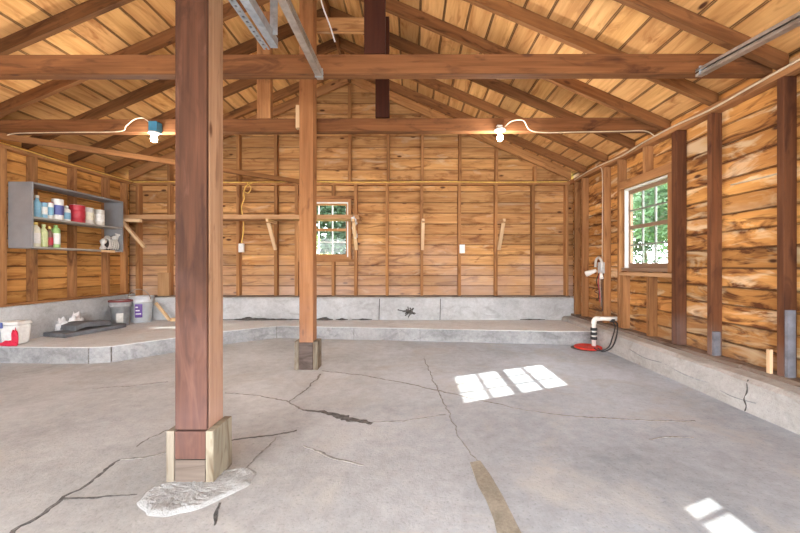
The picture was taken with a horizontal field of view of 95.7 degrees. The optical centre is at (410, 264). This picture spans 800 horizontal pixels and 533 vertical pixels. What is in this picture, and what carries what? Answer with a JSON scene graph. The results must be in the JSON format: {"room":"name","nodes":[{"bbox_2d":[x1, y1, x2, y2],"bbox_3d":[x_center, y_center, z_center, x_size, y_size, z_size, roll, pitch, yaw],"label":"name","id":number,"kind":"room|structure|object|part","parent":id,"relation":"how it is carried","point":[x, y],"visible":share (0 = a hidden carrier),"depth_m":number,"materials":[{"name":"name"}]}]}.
{"room":"garage","nodes":[
{"label":"garage","id":0,"kind":"room"},
{"bbox_2d":[0,139,130,306],"bbox_3d":[-4.969,-0.275,3.000,0.162,2.631,7.000,0,0,0],"label":"wall","id":1,"kind":"structure","parent":0,"point":[27,276],"depth_m":5.17,"materials":[{"name":"brown wood"}]},
{"bbox_2d":[8,182,122,252],"bbox_3d":[-4.747,-0.603,5.100,0.304,0.824,1.400,0,0,0],"label":"wall shelf","id":2,"kind":"object","parent":1,"relation":"attached to","point":[21,218],"visible":1,"depth_m":4.42,"materials":[{"name":"grey metal"}]},
{"bbox_3d":[-4.753,-0.610,4.411,0.292,0.810,0.022,0,0,0],"label":"panel","id":3,"kind":"part","parent":2,"relation":"part of","materials":[{"name":"grey paint"}]},
{"bbox_2d":[34,222,40,246],"bbox_3d":[-4.720,-0.384,4.549,0.102,0.312,0.102,0,0,0],"label":"bottle","id":4,"kind":"object","parent":2,"relation":"on","point":[37,231],"visible":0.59,"depth_m":4.53,"materials":[{"name":"white plastic"}]},
{"bbox_2d":[34,195,41,216],"bbox_3d":[-4.720,-0.738,4.569,0.084,0.285,0.084,0,0,0],"label":"bottle","id":5,"kind":"object","parent":2,"relation":"on","point":[37,204],"visible":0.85,"depth_m":4.55,"materials":[{"name":"blue plastic"}]},
{"bbox_2d":[41,224,47,246],"bbox_3d":[-4.720,-0.376,4.651,0.084,0.296,0.084,0,0,0],"label":"bottle","id":6,"kind":"object","parent":2,"relation":"on","point":[44,233],"visible":0.82,"depth_m":4.63,"materials":[{"name":"plastic"}]},
{"bbox_2d":[41,202,47,217],"bbox_3d":[-4.720,-0.702,4.651,0.076,0.212,0.076,0,0,0],"label":"paint can","id":7,"kind":"object","parent":2,"relation":"on","point":[44,204],"visible":0.7,"depth_m":4.63,"materials":[{"name":"blue plastic"}]},
{"bbox_2d":[47,202,53,218],"bbox_3d":[-4.720,-0.708,4.730,0.080,0.223,0.080,0,0,0],"label":"paint can","id":8,"kind":"object","parent":2,"relation":"on","point":[50,204],"visible":0.66,"depth_m":4.72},
{"bbox_2d":[48,226,52,246],"bbox_3d":[-4.720,-0.365,4.728,0.071,0.274,0.071,0,0,0],"label":"bottle","id":9,"kind":"object","parent":2,"relation":"on","point":[50,234],"visible":0.71,"depth_m":4.71,"materials":[{"name":"red plastic"}]},
{"bbox_2d":[51,225,60,247],"bbox_3d":[-4.720,-0.379,4.810,0.092,0.301,0.092,0,0,0],"label":"bottle","id":10,"kind":"object","parent":2,"relation":"on","point":[56,231],"visible":0.87,"depth_m":4.79,"materials":[{"name":"green plastic"}]},
{"bbox_2d":[51,198,63,219],"bbox_3d":[-4.720,-0.738,4.835,0.126,0.284,0.126,0,0,0],"label":"bottle","id":11,"kind":"object","parent":2,"relation":"on","point":[58,203],"visible":0.77,"depth_m":4.80,"materials":[{"name":"white plastic"}]},
{"bbox_2d":[64,206,70,220],"bbox_3d":[-4.720,-0.703,4.957,0.094,0.215,0.094,0,0,0],"label":"bottle","id":12,"kind":"object","parent":2,"relation":"on","point":[67,212],"visible":0.78,"depth_m":4.93,"materials":[{"name":"plastic"}]},
{"bbox_3d":[-4.753,-0.216,5.100,0.292,0.022,1.356,0,0,0],"label":"panel","id":13,"kind":"part","parent":2,"relation":"part of","materials":[{"name":"grey paint"}]},
{"bbox_2d":[69,204,85,222],"bbox_3d":[-4.720,-0.721,5.122,0.176,0.250,0.176,0,0,0],"label":"paint can","id":14,"kind":"object","parent":2,"relation":"on","point":[78,212],"visible":0.79,"depth_m":5.07,"materials":[{"name":"red metal"}]},
{"bbox_3d":[-4.753,-1.004,5.100,0.292,0.022,1.356,0,0,0],"label":"panel","id":15,"kind":"part","parent":2,"relation":"part of","materials":[{"name":"grey paint"}]},
{"bbox_2d":[86,207,93,223],"bbox_3d":[-4.720,-0.716,5.293,0.136,0.240,0.136,0,0,0],"label":"paint can","id":16,"kind":"object","parent":2,"relation":"on","point":[89,211],"visible":0.48,"depth_m":5.26,"materials":[{"name":"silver metal"}]},
{"bbox_2d":[94,209,104,224],"bbox_3d":[-4.720,-0.716,5.476,0.136,0.240,0.136,0,0,0],"label":"paint can","id":17,"kind":"object","parent":2,"relation":"on","point":[99,215],"visible":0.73,"depth_m":5.43,"materials":[{"name":"silver metal"}]},
{"bbox_2d":[99,233,119,249],"bbox_3d":[-4.726,-0.365,5.635,0.208,0.274,0.377,0,0,0],"label":"bundle","id":18,"kind":"object","parent":2,"relation":"on","point":[107,243],"visible":0.99,"depth_m":5.60,"materials":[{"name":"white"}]},
{"bbox_3d":[-4.753,-0.610,5.789,0.292,0.810,0.022,0,0,0],"label":"panel","id":19,"kind":"part","parent":2,"relation":"part of","materials":[{"name":"grey paint"}]},
{"bbox_3d":[-4.948,-1.445,2.915,0.104,0.070,6.830,0,0,0],"label":"plate","id":20,"kind":"part","parent":1,"relation":"part of","materials":[{"name":"brown wood"}]},
{"bbox_3d":[-4.944,0.490,2.915,0.112,0.030,6.830,0,0,0],"label":"sill plate","id":21,"kind":"part","parent":1,"relation":"part of","materials":[{"name":"brown wood"}]},
{"bbox_2d":[0,142,132,181],"bbox_3d":[-4.867,-1.450,3.452,0.049,0.030,5.705,0,0,0],"label":"cable","id":22,"kind":"object","parent":1,"relation":"attached to","point":[0,142],"visible":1,"depth_m":5.00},
{"bbox_2d":[0,0,134,54],"bbox_3d":[-3.034,-2.400,3.400,3.908,1.835,0.052,0,0,0],"label":"rafter","id":23,"kind":"object","parent":1,"relation":"on","point":[87,10],"visible":1,"depth_m":3.37,"materials":[{"name":"brown wood"}]},
{"bbox_2d":[0,0,269,117],"bbox_3d":[-3.034,-2.400,4.030,3.908,1.835,0.052,0,0,0],"label":"rafter","id":24,"kind":"object","parent":1,"relation":"on","point":[165,38],"visible":0.58,"depth_m":4.00,"materials":[{"name":"brown wood"}]},
{"bbox_2d":[123,219,146,247],"bbox_3d":[-4.617,-0.521,5.915,0.544,0.488,0.090,0,0,0],"label":"shelf bracket","id":25,"kind":"object","parent":1,"relation":"attached to","point":[125,225],"visible":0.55,"depth_m":5.91,"materials":[{"name":"brown wood"}]},
{"bbox_3d":[-4.654,-0.733,5.930,0.469,0.065,0.045,0,0,0],"label":"arm","id":26,"kind":"part","parent":25,"relation":"part of","materials":[{"name":"brown wood"}]},
{"bbox_2d":[21,8,325,148],"bbox_3d":[-3.034,-2.400,4.660,3.908,1.835,0.052,0,0,0],"label":"rafter","id":27,"kind":"object","parent":1,"relation":"on","point":[285,31],"visible":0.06,"depth_m":4.63,"materials":[{"name":"brown wood"}]},
{"bbox_2d":[68,39,336,162],"bbox_3d":[-3.034,-2.400,5.290,3.908,1.835,0.052,0,0,0],"label":"rafter","id":28,"kind":"object","parent":1,"relation":"on","point":[327,47],"visible":0.45,"depth_m":5.26,"materials":[{"name":"brown wood"}]},
{"bbox_2d":[105,79,328,173],"bbox_3d":[-3.034,-2.400,5.920,3.908,1.835,0.052,0,0,0],"label":"rafter","id":29,"kind":"object","parent":1,"relation":"on","point":[290,90],"visible":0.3,"depth_m":5.89,"materials":[{"name":"brown wood"}]},
{"bbox_2d":[0,117,659,134],"bbox_3d":[-1.060,-1.580,4.130,7.760,0.176,0.090,0,0,0],"label":"tie beam","id":30,"kind":"structure","parent":1,"relation":"on","point":[325,125],"depth_m":4.08,"materials":[{"name":"brown wood"}]},
{"bbox_2d":[7,117,147,135],"bbox_3d":[-3.893,-1.531,4.068,1.976,0.212,0.054,0,0,2],"label":"cable","id":31,"kind":"object","parent":30,"relation":"attached to","point":[138,117],"visible":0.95,"depth_m":4.07,"materials":[{"name":"white plastic"}]},
{"bbox_2d":[0,132,298,183],"bbox_3d":[-3.250,-1.438,5.135,3.464,0.085,0.045,0,0,-39],"label":"plank","id":32,"kind":"object","parent":30,"relation":"attached to","point":[3,136],"visible":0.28,"depth_m":4.65,"materials":[{"name":"brown wood"}]},
{"bbox_2d":[148,121,161,141],"bbox_3d":[-2.854,-1.476,4.022,0.116,0.227,0.121,0,0,0],"label":"light","id":33,"kind":"object","parent":30,"relation":"attached to","point":[154,127],"visible":1,"depth_m":3.99,"materials":[{"name":"white glass"}]},
{"bbox_3d":[-2.854,-1.415,4.020,0.068,0.105,0.068,0,0,0],"label":"bulb","id":34,"kind":"part","parent":33,"relation":"part of","materials":[{"name":"white glass"}]},
{"bbox_2d":[257,11,272,118],"bbox_3d":[-1.665,-2.261,4.128,0.155,1.211,0.075,0,0,0],"label":"post","id":35,"kind":"object","parent":30,"relation":"on","point":[264,86],"visible":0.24,"depth_m":4.09,"materials":[{"name":"brown wood"}]},
{"bbox_2d":[375,17,388,117],"bbox_3d":[-0.325,-2.240,4.128,0.155,1.139,0.075,0,0,0],"label":"post","id":36,"kind":"object","parent":30,"relation":"on","point":[381,85],"visible":0.4,"depth_m":4.09,"materials":[{"name":"brown wood"}]},
{"bbox_2d":[317,17,363,33],"bbox_3d":[-0.860,-2.785,4.213,0.880,0.170,0.045,0,0,0],"label":"tie","id":37,"kind":"object","parent":36,"relation":"attached to","point":[339,25],"visible":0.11,"depth_m":4.19,"materials":[{"name":"brown wood"}]},
{"bbox_2d":[494,125,505,140],"bbox_3d":[0.988,-1.467,4.020,0.128,0.187,0.128,0,0,0],"label":"light","id":38,"kind":"object","parent":30,"relation":"attached to","point":[499,129],"visible":1,"depth_m":4.00,"materials":[{"name":"white ceramic"}]},
{"bbox_3d":[0.988,-1.426,4.020,0.068,0.105,0.068,0,0,0],"label":"bulb","id":39,"kind":"part","parent":38,"relation":"part of","materials":[{"name":"white glass"}]},
{"bbox_2d":[505,119,654,136],"bbox_3d":[1.905,-1.531,4.064,1.718,0.172,0.049,0,0,-2],"label":"cable","id":40,"kind":"object","parent":30,"relation":"attached to","point":[516,119],"visible":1,"depth_m":4.07,"materials":[{"name":"white plastic"}]},
{"bbox_2d":[0,54,772,79],"bbox_3d":[-1.060,-1.565,2.862,7.760,0.168,0.085,0,0,0],"label":"tie beam","id":41,"kind":"structure","parent":1,"relation":"on","point":[248,66],"depth_m":2.82,"materials":[{"name":"brown wood"}]},
{"bbox_2d":[277,0,322,79],"bbox_3d":[-0.705,-1.470,1.607,0.060,0.068,2.415,0,0,0],"label":"door track","id":42,"kind":"object","parent":41,"relation":"attached to","point":[287,7],"visible":1,"depth_m":2.29,"materials":[{"name":"metal"}]},
{"bbox_2d":[364,0,385,53],"bbox_3d":[-0.285,-2.221,2.865,0.165,1.137,0.070,0,0,0],"label":"post","id":43,"kind":"object","parent":41,"relation":"on","point":[374,10],"visible":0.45,"depth_m":2.83,"materials":[{"name":"brown wood"}]},
{"bbox_2d":[695,11,799,76],"bbox_3d":[2.235,-1.372,1.607,0.060,0.304,2.420,0,0,0],"label":"door track","id":44,"kind":"object","parent":41,"relation":"attached to","point":[792,22],"visible":1,"depth_m":2.36,"materials":[{"name":"metal"}]},
{"bbox_2d":[127,296,573,320],"bbox_3d":[-1.025,0.768,6.306,7.850,0.427,0.248,0,0,0],"label":"foundation wall","id":45,"kind":"structure","parent":0,"point":[234,308],"depth_m":6.25,"materials":[{"name":"grey concrete"}]},
{"bbox_2d":[158,273,170,295],"bbox_3d":[-4.287,0.334,6.289,0.195,0.398,0.058,0,0,0],"label":"wood block","id":46,"kind":"object","parent":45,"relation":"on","point":[164,279],"visible":1,"depth_m":6.26,"materials":[{"name":"brown wood"}]},
{"bbox_2d":[129,83,573,296],"bbox_3d":[-1.060,-1.245,6.399,8.000,4.170,0.158,0,0,0],"label":"wall","id":47,"kind":"structure","parent":0,"point":[535,256],"depth_m":6.43,"materials":[{"name":"brown wood"}]},
{"bbox_2d":[129,79,348,179],"bbox_3d":[-2.990,-2.400,6.302,3.820,1.834,0.048,0,0,0],"label":"rafter","id":48,"kind":"object","parent":47,"relation":"on","point":[336,84],"visible":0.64,"depth_m":6.28,"materials":[{"name":"brown wood"}]},
{"bbox_2d":[238,244,243,251],"bbox_3d":[-2.955,-0.297,6.305,0.090,0.150,0.048,0,0,0],"label":"outlet box","id":49,"kind":"object","parent":47,"relation":"attached to","point":[240,246],"visible":1,"depth_m":6.29,"materials":[{"name":"white plastic"}]},
{"bbox_2d":[123,215,361,220],"bbox_3d":[-2.870,-0.800,6.165,4.020,0.070,0.329,0,0,0],"label":"board","id":50,"kind":"object","parent":47,"relation":"attached to","point":[143,217],"visible":0.67,"depth_m":6.00,"materials":[{"name":"brown wood"}]},
{"bbox_2d":[241,183,251,242],"bbox_3d":[-2.866,-0.910,6.315,0.195,1.055,0.032,0,0,0],"label":"cable","id":51,"kind":"object","parent":47,"relation":"attached to","point":[249,183],"visible":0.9,"depth_m":6.31,"materials":[{"name":"yellow plastic"}]},
{"bbox_2d":[266,219,276,249],"bbox_3d":[-2.360,-0.510,6.129,0.055,0.501,0.398,0,0,0],"label":"bracket","id":52,"kind":"object","parent":47,"relation":"attached to","point":[269,221],"visible":1,"depth_m":6.11,"materials":[{"name":"brown wood"}]},
{"bbox_3d":[-2.360,-0.738,6.129,0.045,0.045,0.398,0,0,0],"label":"arm","id":53,"kind":"part","parent":52,"relation":"part of","materials":[{"name":"brown wood"}]},
{"bbox_2d":[317,199,351,258],"bbox_3d":[-1.520,-0.630,6.418,0.930,1.060,0.125,0,0,0],"label":"window","id":54,"kind":"structure","parent":47,"relation":"in","point":[320,202],"depth_m":6.40,"materials":[{"name":"white paint"}]},
{"bbox_3d":[-1.520,-0.121,6.418,0.854,0.042,0.125,0,0,0],"label":"sill","id":55,"kind":"part","parent":54,"relation":"part of","materials":[{"name":"brown wood"}]},
{"bbox_2d":[133,181,566,182],"bbox_3d":[-1.060,-1.448,6.314,7.560,0.029,0.020,0,0,0],"label":"cable","id":56,"kind":"object","parent":47,"relation":"attached to","point":[133,181],"visible":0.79,"depth_m":6.31,"materials":[{"name":"plastic"}]},
{"bbox_3d":[-1.060,-1.431,6.378,7.680,0.053,0.104,0,0,0],"label":"plate","id":57,"kind":"part","parent":47,"relation":"part of","materials":[{"name":"brown wood"}]},
{"bbox_3d":[-1.060,0.550,6.375,7.680,0.030,0.110,0,0,0],"label":"sill plate","id":58,"kind":"part","parent":47,"relation":"part of","materials":[{"name":"brown wood"}]},
{"bbox_2d":[352,219,357,249],"bbox_3d":[-0.950,-0.510,6.129,0.055,0.501,0.398,0,0,0],"label":"bracket","id":59,"kind":"object","parent":47,"relation":"attached to","point":[353,220],"visible":0.86,"depth_m":6.12,"materials":[{"name":"brown wood"}]},
{"bbox_2d":[421,219,424,249],"bbox_3d":[0.200,-0.510,6.129,0.055,0.501,0.398,0,0,0],"label":"bracket","id":60,"kind":"object","parent":47,"relation":"attached to","point":[422,220],"visible":1,"depth_m":6.09,"materials":[{"name":"brown wood"}]},
{"bbox_2d":[351,79,570,179],"bbox_3d":[0.870,-2.400,6.302,3.820,1.834,0.048,0,0,0],"label":"rafter","id":61,"kind":"object","parent":47,"relation":"on","point":[400,100],"visible":0.66,"depth_m":6.28,"materials":[{"name":"brown wood"}]},
{"bbox_2d":[459,245,464,252],"bbox_3d":[0.892,-0.280,6.305,0.090,0.150,0.048,0,0,0],"label":"outlet box","id":62,"kind":"object","parent":47,"relation":"attached to","point":[461,247],"visible":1,"depth_m":6.29,"materials":[{"name":"white plastic"}]},
{"bbox_2d":[497,219,505,249],"bbox_3d":[1.530,-0.510,6.129,0.055,0.501,0.398,0,0,0],"label":"bracket","id":63,"kind":"object","parent":47,"relation":"attached to","point":[502,221],"visible":1,"depth_m":6.12,"materials":[{"name":"brown wood"}]},
{"bbox_2d":[0,338,799,532],"bbox_3d":[-1.050,1.188,2.975,7.900,0.104,6.950,0,0,0],"label":"floor","id":64,"kind":"structure","parent":0,"point":[385,436],"depth_m":2.27,"materials":[{"name":"concrete"}]},
{"bbox_2d":[137,467,256,516],"bbox_3d":[-1.064,1.129,1.821,0.528,0.022,0.309,0,0,-22],"label":"pad","id":65,"kind":"object","parent":64,"relation":"on","point":[166,499],"visible":0.93,"depth_m":1.78,"materials":[{"name":"grey concrete"}]},
{"bbox_2d":[166,0,231,481],"bbox_3d":[-1.145,-0.974,1.970,0.246,4.227,0.194,0,0,0],"label":"wooden post","id":66,"kind":"object","parent":65,"relation":"on","point":[199,444],"visible":0.93,"depth_m":1.88,"materials":[{"name":"brown wood"}]},
{"bbox_3d":[-1.247,0.999,1.970,0.042,0.278,0.194,0,0,0],"label":"board","id":67,"kind":"part","parent":66,"relation":"part of","materials":[{"name":"brown wood"}]},
{"bbox_3d":[-1.043,0.999,1.970,0.042,0.278,0.194,0,0,0],"label":"board","id":68,"kind":"part","parent":66,"relation":"part of","materials":[{"name":"brown wood"}]},
{"bbox_2d":[228,0,277,49],"bbox_3d":[-0.953,-2.280,1.434,0.151,1.624,2.071,0,0,1],"label":"door track","id":69,"kind":"object","parent":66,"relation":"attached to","point":[268,31],"visible":1,"depth_m":2.26,"materials":[{"name":"metal"}]},
{"bbox_2d":[0,320,591,363],"bbox_3d":[-1.150,1.045,5.223,7.500,0.190,2.113,0,0,0],"label":"concrete ledge","id":70,"kind":"object","parent":64,"relation":"on","point":[155,337],"visible":0.88,"depth_m":5.30,"materials":[{"name":"concrete"}]},
{"bbox_2d":[0,327,18,345],"bbox_3d":[-4.724,0.838,4.252,0.219,0.221,0.062,0,0,0],"label":"cloth","id":71,"kind":"object","parent":70,"relation":"on","point":[14,340],"visible":1,"depth_m":4.24,"materials":[{"name":"red fabric"}]},
{"bbox_2d":[0,320,32,343],"bbox_3d":[-4.775,0.812,4.366,0.226,0.274,0.199,0,0,0],"label":"tub","id":72,"kind":"object","parent":70,"relation":"on","point":[23,327],"visible":0.87,"depth_m":4.32,"materials":[{"name":"white plastic"}]},
{"bbox_3d":[-4.775,0.695,4.375,0.226,0.039,0.181,0,0,0],"label":"lid","id":73,"kind":"part","parent":72,"relation":"part of","materials":[{"name":"white plastic"}]},
{"bbox_2d":[55,316,67,330],"bbox_3d":[-4.832,0.831,5.016,0.126,0.237,0.205,0,0,0],"label":"cloth","id":74,"kind":"object","parent":70,"relation":"on","point":[62,320],"visible":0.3,"depth_m":4.98,"materials":[{"name":"white fabric"}]},
{"bbox_2d":[0,293,134,342],"bbox_3d":[-4.954,0.823,2.965,0.131,0.655,6.930,0,0,0],"label":"curb","id":75,"kind":"object","parent":70,"relation":"on","point":[44,316],"visible":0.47,"depth_m":4.96,"materials":[{"name":"grey concrete"}]},
{"bbox_2d":[68,311,83,321],"bbox_3d":[-4.837,0.808,5.213,0.135,0.282,0.272,0,0,0],"label":"cloth","id":76,"kind":"object","parent":70,"relation":"on","point":[75,316],"visible":0.3,"depth_m":5.22,"materials":[{"name":"white fabric"}]},
{"bbox_2d":[43,323,125,337],"bbox_3d":[-4.567,0.919,5.151,0.398,0.058,0.851,0,0,15],"label":"rubber mat","id":77,"kind":"object","parent":70,"relation":"on","point":[93,329],"visible":0.88,"depth_m":4.94,"materials":[{"name":"black rubber"}]},
{"bbox_2d":[60,320,110,330],"bbox_3d":[-4.606,0.843,5.165,0.357,0.095,0.496,0,0,19],"label":"rubber mat","id":78,"kind":"object","parent":77,"relation":"on","point":[73,325],"visible":1,"depth_m":5.02,"materials":[{"name":"black rubber"}]},
{"bbox_2d":[108,299,132,324],"bbox_3d":[-4.590,0.751,5.720,0.312,0.394,0.312,0,0,0],"label":"bucket","id":79,"kind":"object","parent":70,"relation":"on","point":[120,309],"visible":0.92,"depth_m":5.63,"materials":[{"name":"grey plastic"}]},
{"bbox_2d":[128,289,154,322],"bbox_3d":[-4.500,0.670,6.040,0.358,0.556,0.358,0,0,39],"label":"bucket","id":80,"kind":"object","parent":70,"relation":"on","point":[142,305],"visible":0.91,"depth_m":5.93,"materials":[{"name":"white plastic"}]},
{"bbox_2d":[155,302,170,320],"bbox_3d":[-4.165,0.781,6.075,0.301,0.307,0.040,0,0,10],"label":"stick","id":81,"kind":"object","parent":70,"relation":"on","point":[157,305],"visible":1,"depth_m":6.06,"materials":[{"name":"beige wood"}]},
{"bbox_2d":[294,0,320,369],"bbox_3d":[-1.139,-0.979,4.006,0.253,4.238,0.177,0,0,0],"label":"wooden post","id":82,"kind":"object","parent":64,"relation":"on","point":[307,349],"visible":1,"depth_m":3.93,"materials":[{"name":"brown wood"}]},
{"bbox_3d":[-1.240,0.984,4.008,0.050,0.308,0.173,0,0,0],"label":"board","id":83,"kind":"part","parent":82,"relation":"part of","materials":[{"name":"brown wood"}]},
{"bbox_3d":[-1.037,0.984,4.008,0.050,0.308,0.173,0,0,0],"label":"board","id":84,"kind":"part","parent":82,"relation":"part of","materials":[{"name":"brown wood"}]},
{"bbox_2d":[320,0,335,41],"bbox_3d":[-0.898,-2.666,3.944,0.171,0.411,0.052,0,0,-31],"label":"cable","id":85,"kind":"object","parent":82,"relation":"hanging from","point":[320,0],"visible":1,"depth_m":3.93,"materials":[{"name":"plastic"}]},
{"bbox_2d":[571,343,602,351],"bbox_3d":[2.400,1.122,4.955,0.400,0.034,0.380,0,0,0],"label":"lid","id":86,"kind":"object","parent":64,"relation":"on","point":[581,346],"visible":0.84,"depth_m":4.90,"materials":[{"name":"red plastic"}]},
{"bbox_2d":[590,316,616,345],"bbox_3d":[2.667,0.901,4.950,0.422,0.405,0.087,0,0,0],"label":"drain pipe","id":87,"kind":"object","parent":86,"relation":"on","point":[595,319],"visible":0.97,"depth_m":4.92,"materials":[{"name":"white plastic"}]},
{"bbox_2d":[594,321,617,351],"bbox_3d":[2.623,0.936,4.692,0.410,0.367,0.324,0,0,-22],"label":"cord","id":88,"kind":"object","parent":87,"relation":"hanging from","point":[612,321],"visible":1,"depth_m":4.59,"materials":[{"name":"black rubber"}]},
{"bbox_2d":[562,315,799,434],"bbox_3d":[2.732,1.005,2.925,0.296,0.274,6.850,0,0,0],"label":"curb","id":89,"kind":"object","parent":64,"relation":"on","point":[776,402],"visible":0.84,"depth_m":3.12,"materials":[{"name":"concrete"}]},
{"bbox_2d":[0,0,799,178],"bbox_3d":[-1.060,-2.417,3.095,8.580,1.924,7.230,0,0,0],"label":"ceiling","id":90,"kind":"structure","parent":0,"point":[626,29],"depth_m":3.87,"materials":[{"name":"brown wood"}]},
{"bbox_2d":[570,51,799,386],"bbox_3d":[2.839,-0.274,3.000,0.178,2.628,7.000,0,0,0],"label":"wall","id":91,"kind":"structure","parent":0,"point":[735,273],"depth_m":3.35,"materials":[{"name":"brown wood"}]},
{"bbox_2d":[340,37,607,161],"bbox_3d":[0.914,-2.400,5.290,3.908,1.835,0.052,0,0,0],"label":"rafter","id":92,"kind":"object","parent":91,"relation":"on","point":[347,46],"visible":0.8,"depth_m":5.26,"materials":[{"name":"brown wood"}]},
{"bbox_2d":[364,79,586,172],"bbox_3d":[0.914,-2.400,5.920,3.908,1.835,0.052,0,0,0],"label":"rafter","id":93,"kind":"object","parent":91,"relation":"on","point":[394,87],"visible":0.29,"depth_m":5.89,"materials":[{"name":"brown wood"}]},
{"bbox_2d":[330,6,634,148],"bbox_3d":[0.914,-2.400,4.660,3.908,1.835,0.052,0,0,0],"label":"rafter","id":94,"kind":"object","parent":91,"relation":"on","point":[397,42],"visible":0.55,"depth_m":4.63,"materials":[{"name":"brown wood"}]},
{"bbox_2d":[359,0,669,130],"bbox_3d":[0.914,-2.400,4.030,3.908,1.835,0.052,0,0,0],"label":"rafter","id":95,"kind":"object","parent":91,"relation":"on","point":[399,9],"visible":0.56,"depth_m":4.00,"materials":[{"name":"brown wood"}]},
{"bbox_2d":[463,0,718,105],"bbox_3d":[0.914,-2.400,3.400,3.908,1.835,0.052,0,0,0],"label":"rafter","id":96,"kind":"object","parent":91,"relation":"on","point":[508,10],"visible":0.64,"depth_m":3.37,"materials":[{"name":"brown wood"}]},
{"bbox_2d":[585,256,604,310],"bbox_3d":[2.713,0.267,5.304,0.157,0.788,0.346,0,0,-18],"label":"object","id":97,"kind":"object","parent":91,"relation":"attached to","point":[601,265],"visible":1,"depth_m":5.23,"materials":[{"name":"white metal"}]},
{"bbox_2d":[600,167,602,258],"bbox_3d":[2.764,-0.757,5.264,0.020,1.354,0.079,0,0,0],"label":"cable","id":98,"kind":"object","parent":91,"relation":"attached to","point":[600,167],"visible":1,"depth_m":5.23,"materials":[{"name":"white plastic"}]},
{"bbox_2d":[622,172,671,271],"bbox_3d":[2.865,-0.460,4.344,0.130,1.080,0.956,0,0,0],"label":"window","id":99,"kind":"structure","parent":91,"relation":"in","point":[629,265],"depth_m":4.43,"materials":[{"name":"white paint"}]},
{"bbox_3d":[2.868,0.059,4.380,0.125,0.042,0.884,0,0,0],"label":"sill","id":100,"kind":"part","parent":99,"relation":"part of","materials":[{"name":"wood"}]},
{"bbox_3d":[2.850,-0.460,3.908,0.100,1.080,0.084,0,0,0],"label":"casing","id":101,"kind":"part","parent":99,"relation":"part of","materials":[{"name":"brown wood"}]},
{"bbox_3d":[2.828,-1.445,2.915,0.104,0.070,6.830,0,0,0],"label":"plate","id":102,"kind":"part","parent":91,"relation":"part of","materials":[{"name":"brown wood"}]},
{"bbox_3d":[2.815,0.855,2.915,0.130,0.040,6.830,0,0,0],"label":"sill plate","id":103,"kind":"part","parent":91,"relation":"part of","materials":[{"name":"brown wood"}]},
{"bbox_2d":[574,58,799,179],"bbox_3d":[2.764,-1.449,3.360,0.018,0.045,5.521,0,0,0],"label":"cable","id":104,"kind":"object","parent":91,"relation":"attached to","point":[797,60],"visible":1,"depth_m":3.34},
{"bbox_2d":[614,0,788,69],"bbox_3d":[0.914,-2.400,2.770,3.908,1.835,0.052,0,0,0],"label":"rafter","id":105,"kind":"object","parent":91,"relation":"on","point":[670,13],"visible":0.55,"depth_m":2.74,"materials":[{"name":"brown wood"}]},
{"bbox_2d":[712,331,720,355],"bbox_3d":[2.813,0.724,3.335,0.058,0.220,0.026,0,0,0],"label":"scrap","id":106,"kind":"object","parent":91,"relation":"on","point":[716,335],"visible":1,"depth_m":3.32,"materials":[{"name":"blue paint"}]},
{"bbox_2d":[730,173,776,184],"bbox_3d":[2.872,-0.711,3.002,0.012,0.028,0.496,0,0,0],"label":"conduit","id":107,"kind":"object","parent":91,"relation":"attached to","point":[775,173],"visible":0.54,"depth_m":3.02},
{"bbox_2d":[766,349,772,373],"bbox_3d":[2.764,0.742,2.790,0.024,0.184,0.030,0,0,0],"label":"stake","id":108,"kind":"object","parent":91,"relation":"on","point":[769,352],"visible":1,"depth_m":2.78,"materials":[{"name":"beige wood"}]},
{"bbox_2d":[785,310,795,377],"bbox_3d":[2.813,0.584,2.685,0.058,0.500,0.026,0,0,0],"label":"scrap","id":109,"kind":"object","parent":91,"relation":"on","point":[790,315],"visible":1,"depth_m":2.67,"materials":[{"name":"blue paint"}]},
{"label":"outside","id":110,"kind":"structure","parent":0,"visible":0},
{"bbox_3d":[0.000,1.350,29.750,80.000,0.180,60.500,0,0,0],"label":"lawn","id":111,"kind":"structure","parent":110,"visible":0},
{"bbox_2d":[317,206,345,253],"bbox_3d":[-3.008,-1.360,15.409,3.972,5.250,4.098,0,0,-8],"label":"tree","id":112,"kind":"object","parent":111,"relation":"on","point":[338,236],"visible":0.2,"depth_m":14.42,"materials":[{"name":"green plant"}]},
{"bbox_2d":[633,183,667,252],"bbox_3d":[8.270,-2.145,9.680,4.370,6.819,5.172,0,0,0],"label":"tree","id":113,"kind":"object","parent":111,"relation":"on","point":[662,190],"visible":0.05,"depth_m":10.16,"materials":[{"name":"green plant"}]},
{"bbox_2d":[633,192,667,262],"bbox_3d":[9.606,-1.461,14.597,3.905,5.452,3.361,0,0,-10],"label":"tree","id":114,"kind":"object","parent":111,"relation":"on","point":[636,250],"visible":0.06,"depth_m":13.83,"materials":[{"name":"green plant"}]},
{"bbox_3d":[-1.060,-1.095,-0.470,7.880,4.470,0.060,0,0,0],"label":"wall","id":115,"kind":"structure","parent":0,"visible":0},
{"bbox_2d":[322,0,350,82],"bbox_3d":[-1.060,-3.238,2.885,0.040,0.160,6.770,0,0,0],"label":"board","id":116,"kind":"object","parent":115,"relation":"attached to","point":[326,5],"visible":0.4,"depth_m":5.02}
]}

